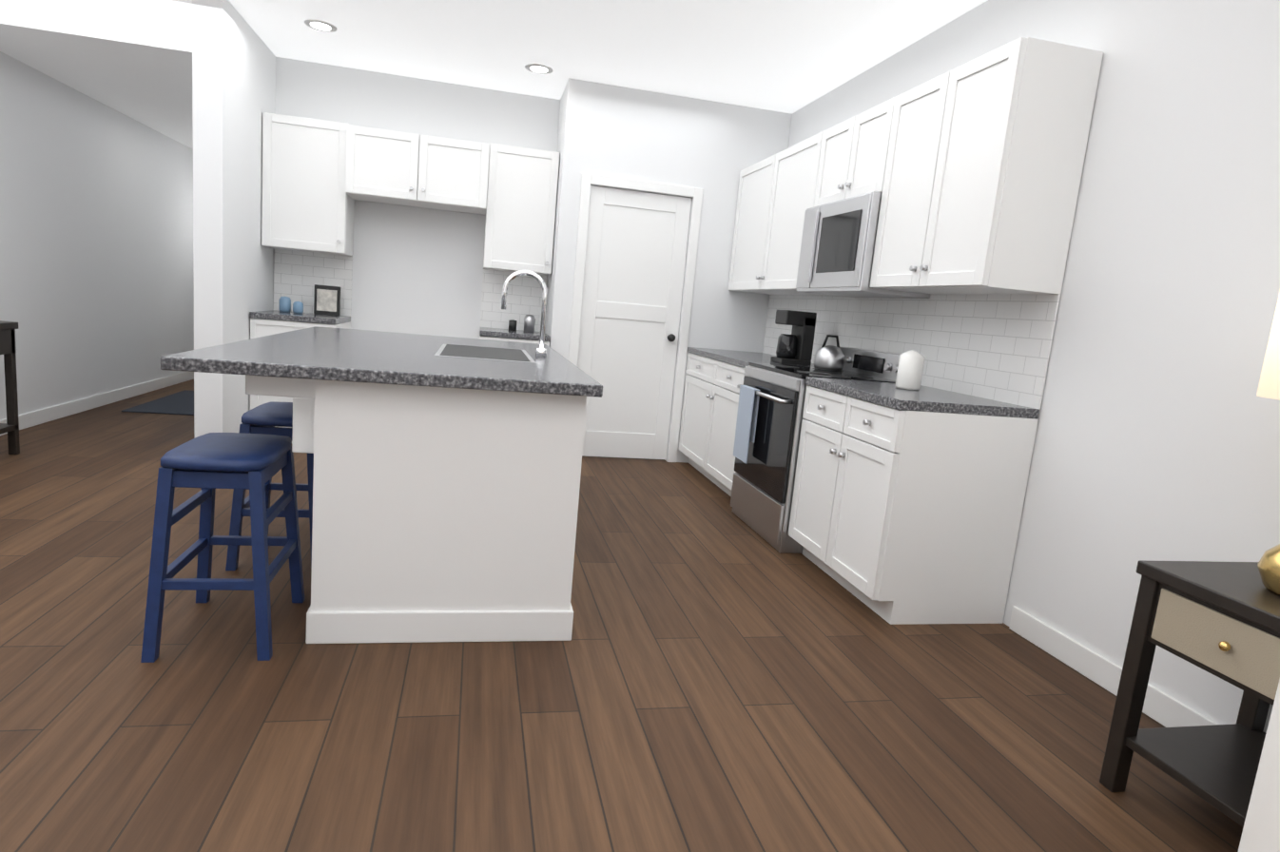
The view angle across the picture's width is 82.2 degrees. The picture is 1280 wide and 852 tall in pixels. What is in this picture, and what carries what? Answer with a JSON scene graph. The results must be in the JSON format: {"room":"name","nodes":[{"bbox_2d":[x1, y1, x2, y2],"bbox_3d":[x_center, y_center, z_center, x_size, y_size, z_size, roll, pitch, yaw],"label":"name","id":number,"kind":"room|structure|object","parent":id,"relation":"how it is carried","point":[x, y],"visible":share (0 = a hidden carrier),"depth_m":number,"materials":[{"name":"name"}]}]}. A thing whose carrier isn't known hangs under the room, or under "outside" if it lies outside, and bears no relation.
{"room":"kitchen and living room","nodes":[
{"label":"kitchen and living room","id":0,"kind":"room"},
{"bbox_2d":[0,0,193,149],"bbox_3d":[-3.623,-2.700,5.995,1.300,0.340,4.050,3,9,-13],"label":"ceiling","id":1,"kind":"structure","parent":0,"point":[132,59],"depth_m":4.35,"materials":[{"name":"white paint"}]},
{"bbox_2d":[0,51,193,420],"bbox_3d":[-3.338,-0.684,1.143,0.100,2.740,14.400,3,9,-13],"label":"wall","id":2,"kind":"structure","parent":0,"point":[96,254],"depth_m":5.67,"materials":[{"name":"white paint"}]},
{"bbox_2d":[0,371,193,435],"bbox_3d":[-3.400,0.618,1.362,0.014,0.100,14.200,3,9,-13],"label":"baseboard","id":3,"kind":"structure","parent":2,"relation":"attached to","point":[39,416],"depth_m":5.90,"materials":[{"name":"white"}]},
{"bbox_2d":[192,0,275,437],"bbox_3d":[-3.019,-1.482,6.345,0.160,2.740,4.050,3,9,-13],"label":"wall","id":4,"kind":"structure","parent":0,"point":[233,77],"depth_m":4.52,"materials":[{"name":"white paint"}]},
{"bbox_2d":[273,57,560,338],"bbox_3d":[-1.764,-1.281,5.799,2.060,2.740,0.100,3,9,-13],"label":"wall","id":5,"kind":"structure","parent":0,"point":[417,270],"depth_m":5.70,"materials":[{"name":"white paint"}]},
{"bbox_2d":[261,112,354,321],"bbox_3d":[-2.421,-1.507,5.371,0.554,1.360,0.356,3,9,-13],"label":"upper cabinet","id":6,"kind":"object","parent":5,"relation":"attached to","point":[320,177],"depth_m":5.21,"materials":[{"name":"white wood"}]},
{"bbox_2d":[340,123,492,214],"bbox_3d":[-1.629,-1.883,5.442,0.980,0.460,0.426,3,9,-13],"label":"upper cabinet","id":7,"kind":"object","parent":5,"relation":"attached to","point":[381,165],"depth_m":5.25,"materials":[{"name":"white wood"}]},
{"bbox_2d":[479,143,559,332],"bbox_3d":[-0.948,-1.427,5.709,0.514,1.360,0.356,3,9,-13],"label":"upper cabinet","id":8,"kind":"object","parent":5,"relation":"attached to","point":[520,217],"depth_m":5.54,"materials":[{"name":"white wood"}]},
{"bbox_2d":[544,82,567,335],"bbox_3d":[-0.660,-1.181,5.800,0.100,2.740,0.600,3,9,-13],"label":"wall","id":9,"kind":"structure","parent":0,"point":[559,147],"depth_m":5.58,"materials":[{"name":"white paint"}]},
{"bbox_2d":[228,0,987,113],"bbox_3d":[-0.624,-1.921,1.518,5.420,0.060,14.400,3,9,-13],"label":"ceiling","id":10,"kind":"structure","parent":0,"point":[788,56],"depth_m":4.43,"materials":[{"name":"white paint"}]},
{"bbox_2d":[304,19,336,32],"bbox_3d":[-1.993,-2.497,4.575,0.190,0.006,0.190,3,9,-13],"label":"recessed light","id":11,"kind":"object","parent":10,"relation":"in","point":[321,26],"visible":1,"depth_m":4.56,"materials":[{"name":"white plastic"}]},
{"bbox_2d":[524,63,552,73],"bbox_3d":[-0.693,-2.453,5.035,0.190,0.006,0.190,3,9,-13],"label":"recessed light","id":12,"kind":"object","parent":10,"relation":"in","point":[537,68],"visible":1,"depth_m":5.02,"materials":[{"name":"white plastic"}]},
{"bbox_2d":[0,379,1243,851],"bbox_3d":[-0.873,0.834,1.956,5.420,0.060,14.400,3,9,-13],"label":"floor","id":13,"kind":"structure","parent":0,"point":[715,674],"depth_m":2.14,"materials":[{"name":"brown wood"}]},
{"bbox_2d":[0,320,19,454],"bbox_3d":[-3.700,-0.128,3.709,0.360,0.780,1.200,3,9,-13],"label":"console table","id":14,"kind":"object","parent":13,"relation":"on","point":[10,426],"visible":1,"depth_m":4.26,"materials":[{"name":"brown wood"}]},
{"bbox_2d":[121,389,193,415],"bbox_3d":[-3.888,-0.209,6.564,0.800,0.011,1.300,3,9,-13],"label":"mat","id":15,"kind":"object","parent":13,"relation":"on","point":[182,402],"visible":0.52,"depth_m":6.22,"materials":[{"name":"grey fabric"}]},
{"bbox_2d":[140,432,304,662],"bbox_3d":[-1.344,0.367,2.414,0.355,0.630,0.475,3,9,-13],"label":"stool","id":16,"kind":"object","parent":13,"relation":"on","point":[208,464],"visible":1,"depth_m":2.24,"materials":[{"name":"blue paint"}]},
{"bbox_2d":[225,401,313,571],"bbox_3d":[-1.504,0.237,3.145,0.355,0.630,0.475,3,9,-13],"label":"stool","id":17,"kind":"object","parent":13,"relation":"on","point":[265,418],"visible":0.35,"depth_m":2.93,"materials":[{"name":"blue paint"}]},
{"bbox_2d":[249,317,350,427],"bbox_3d":[-2.497,-0.343,5.426,0.554,0.880,0.620,3,9,-13],"label":"base cabinet","id":18,"kind":"object","parent":13,"relation":"on","point":[260,327],"depth_m":5.07,"materials":[{"name":"white wood"}]},
{"bbox_2d":[249,310,350,321],"bbox_3d":[-2.455,-0.794,5.350,0.554,0.040,0.629,3,9,-13],"label":"countertop","id":19,"kind":"structure","parent":18,"relation":"on","point":[261,314],"depth_m":5.07,"materials":[{"name":"grey stone"}]},
{"bbox_2d":[245,376,586,643],"bbox_3d":[-0.938,0.129,3.349,1.082,0.880,1.974,3,9,-13],"label":"kitchen island","id":20,"kind":"object","parent":13,"relation":"on","point":[446,481],"depth_m":2.42,"materials":[{"name":"white wood"}]},
{"bbox_2d":[160,327,602,399],"bbox_3d":[-0.967,-0.324,3.241,1.290,0.040,2.070,3,9,-13],"label":"island countertop","id":21,"kind":"structure","parent":20,"relation":"on","point":[345,356],"depth_m":2.48,"materials":[{"name":"grey stone"}]},
{"bbox_2d":[479,332,550,346],"bbox_3d":[-1.023,-0.263,5.764,0.514,0.880,0.620,3,9,-13],"label":"base cabinet","id":22,"kind":"object","parent":13,"relation":"on","point":[482,336],"depth_m":5.39,"materials":[{"name":"white wood"}]},
{"bbox_2d":[479,329,549,340],"bbox_3d":[-0.981,-0.715,5.688,0.514,0.040,0.629,3,9,-13],"label":"countertop","id":23,"kind":"structure","parent":22,"relation":"on","point":[492,332],"depth_m":5.40,"materials":[{"name":"grey stone"}]},
{"bbox_2d":[678,349,712,472],"bbox_3d":[0.712,-0.067,5.520,0.626,0.880,0.690,3,9,-13],"label":"base cabinet","id":24,"kind":"object","parent":13,"relation":"on","point":[699,367],"depth_m":5.47,"materials":[{"name":"white wood"}]},
{"bbox_2d":[700,356,746,496],"bbox_3d":[0.857,0.051,4.856,0.626,0.880,0.690,3,9,-13],"label":"base cabinet","id":25,"kind":"object","parent":13,"relation":"on","point":[718,459],"depth_m":4.87,"materials":[{"name":"white wood"}]},
{"bbox_2d":[687,347,792,366],"bbox_3d":[0.821,-0.461,5.115,0.635,0.040,1.380,3,9,-13],"label":"countertop","id":26,"kind":"structure","parent":25,"relation":"on","point":[735,358],"depth_m":4.95,"materials":[{"name":"grey stone"}]},
{"bbox_2d":[730,346,899,553],"bbox_3d":[0.960,0.085,4.127,0.724,1.060,0.752,3,9,-13],"label":"stove","id":27,"kind":"object","parent":13,"relation":"on","point":[769,419],"visible":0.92,"depth_m":3.97,"materials":[{"name":"silver metal"}]},
{"bbox_2d":[788,383,1038,624],"bbox_3d":[1.182,0.316,3.378,0.626,0.880,0.846,3,9,-13],"label":"base cabinet","id":28,"kind":"object","parent":13,"relation":"on","point":[915,512],"depth_m":3.00,"materials":[{"name":"white wood"}]},
{"bbox_2d":[805,376,1012,413],"bbox_3d":[1.219,-0.137,3.305,0.635,0.040,0.846,3,9,-13],"label":"countertop","id":29,"kind":"structure","parent":28,"relation":"on","point":[851,387],"depth_m":3.06,"materials":[{"name":"grey stone"}]},
{"bbox_2d":[1099,560,1279,827],"bbox_3d":[1.577,0.726,1.789,0.511,0.640,0.520,3,9,-13],"label":"side table","id":30,"kind":"object","parent":13,"relation":"on","point":[1221,620],"visible":0.98,"depth_m":1.85,"materials":[{"name":"brown wood"}]},
{"bbox_2d":[1256,290,1279,595],"bbox_3d":[1.624,0.054,1.690,0.350,0.720,0.350,3,9,-13],"label":"lamp","id":31,"kind":"object","parent":30,"relation":"on","point":[1269,562],"visible":1,"depth_m":1.73,"materials":[{"name":"white fabric"}]},
{"bbox_2d":[549,77,792,462],"bbox_3d":[0.193,-1.079,5.642,1.700,2.740,0.100,3,9,-13],"label":"wall","id":32,"kind":"structure","parent":0,"point":[712,149],"depth_m":5.46,"materials":[{"name":"white paint"}]},
{"bbox_2d":[577,185,691,459],"bbox_3d":[-0.072,-0.744,5.597,0.772,2.024,0.119,3,9,-13],"label":"pantry door","id":33,"kind":"structure","parent":32,"relation":"in","point":[634,271],"depth_m":5.61,"materials":[{"name":"white wood"}]},
{"bbox_2d":[567,173,703,462],"bbox_3d":[-0.134,-0.776,5.563,1.060,2.110,0.018,3,9,-13],"label":"door frame","id":34,"kind":"structure","parent":32,"relation":"attached to","point":[587,180],"depth_m":5.50,"materials":[{"name":"white wood"}]},
{"bbox_2d":[787,0,1279,733],"bbox_3d":[2.147,-0.154,0.936,0.100,2.740,11.500,3,9,-13],"label":"wall","id":35,"kind":"structure","parent":0,"point":[1156,437],"depth_m":2.51,"materials":[{"name":"white paint"}]},
{"bbox_2d":[727,155,773,356],"bbox_3d":[0.946,-1.201,5.368,0.356,1.360,0.692,3,9,-13],"label":"upper cabinet","id":36,"kind":"object","parent":35,"relation":"attached to","point":[753,192],"depth_m":5.32,"materials":[{"name":"white wood"}]},
{"bbox_2d":[750,134,818,364],"bbox_3d":[1.093,-1.082,4.702,0.356,1.360,0.692,3,9,-13],"label":"upper cabinet","id":37,"kind":"object","parent":35,"relation":"attached to","point":[792,174],"depth_m":4.74,"materials":[{"name":"white wood"}]},
{"bbox_2d":[788,200,811,295],"bbox_3d":[1.153,-1.006,4.256,0.430,0.480,0.212,3,9,-13],"label":"upper cabinet","id":38,"kind":"object","parent":35,"relation":"attached to","point":[804,217],"depth_m":4.45,"materials":[{"name":"white wood"}]},
{"bbox_2d":[792,98,891,379],"bbox_3d":[1.246,-0.957,4.003,0.356,1.360,0.760,3,9,-13],"label":"upper cabinet","id":39,"kind":"object","parent":35,"relation":"attached to","point":[849,155],"depth_m":4.19,"materials":[{"name":"white wood"}]},
{"bbox_2d":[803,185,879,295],"bbox_3d":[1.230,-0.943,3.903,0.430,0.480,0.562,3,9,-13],"label":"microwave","id":40,"kind":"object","parent":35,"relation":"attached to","point":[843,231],"depth_m":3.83,"materials":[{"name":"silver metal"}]},
{"bbox_2d":[856,37,1103,413],"bbox_3d":[1.416,-0.819,3.229,0.356,1.360,0.850,3,9,-13],"label":"upper cabinet","id":41,"kind":"object","parent":35,"relation":"attached to","point":[923,231],"depth_m":3.01,"materials":[{"name":"white wood"}]},
{"bbox_2d":[1008,606,1219,727],"bbox_3d":[2.360,1.455,-0.626,0.014,0.100,7.650,3,9,-13],"label":"baseboard","id":42,"kind":"structure","parent":35,"relation":"attached to","point":[1158,706],"depth_m":2.63,"materials":[{"name":"white"}]},
{"bbox_3d":[0.458,1.333,-0.650,2.540,0.008,3.750,3,9,-13],"label":"rug","id":43,"kind":"object","parent":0,"visible":0},
{"bbox_2d":[1237,678,1279,851],"bbox_3d":[1.714,0.762,0.236,0.934,1.057,2.380,3,9,-13],"label":"sofa","id":44,"kind":"object","parent":43,"relation":"on","point":[1261,831],"visible":1,"depth_m":1.27,"materials":[{"name":"white fabric"}]}
]}

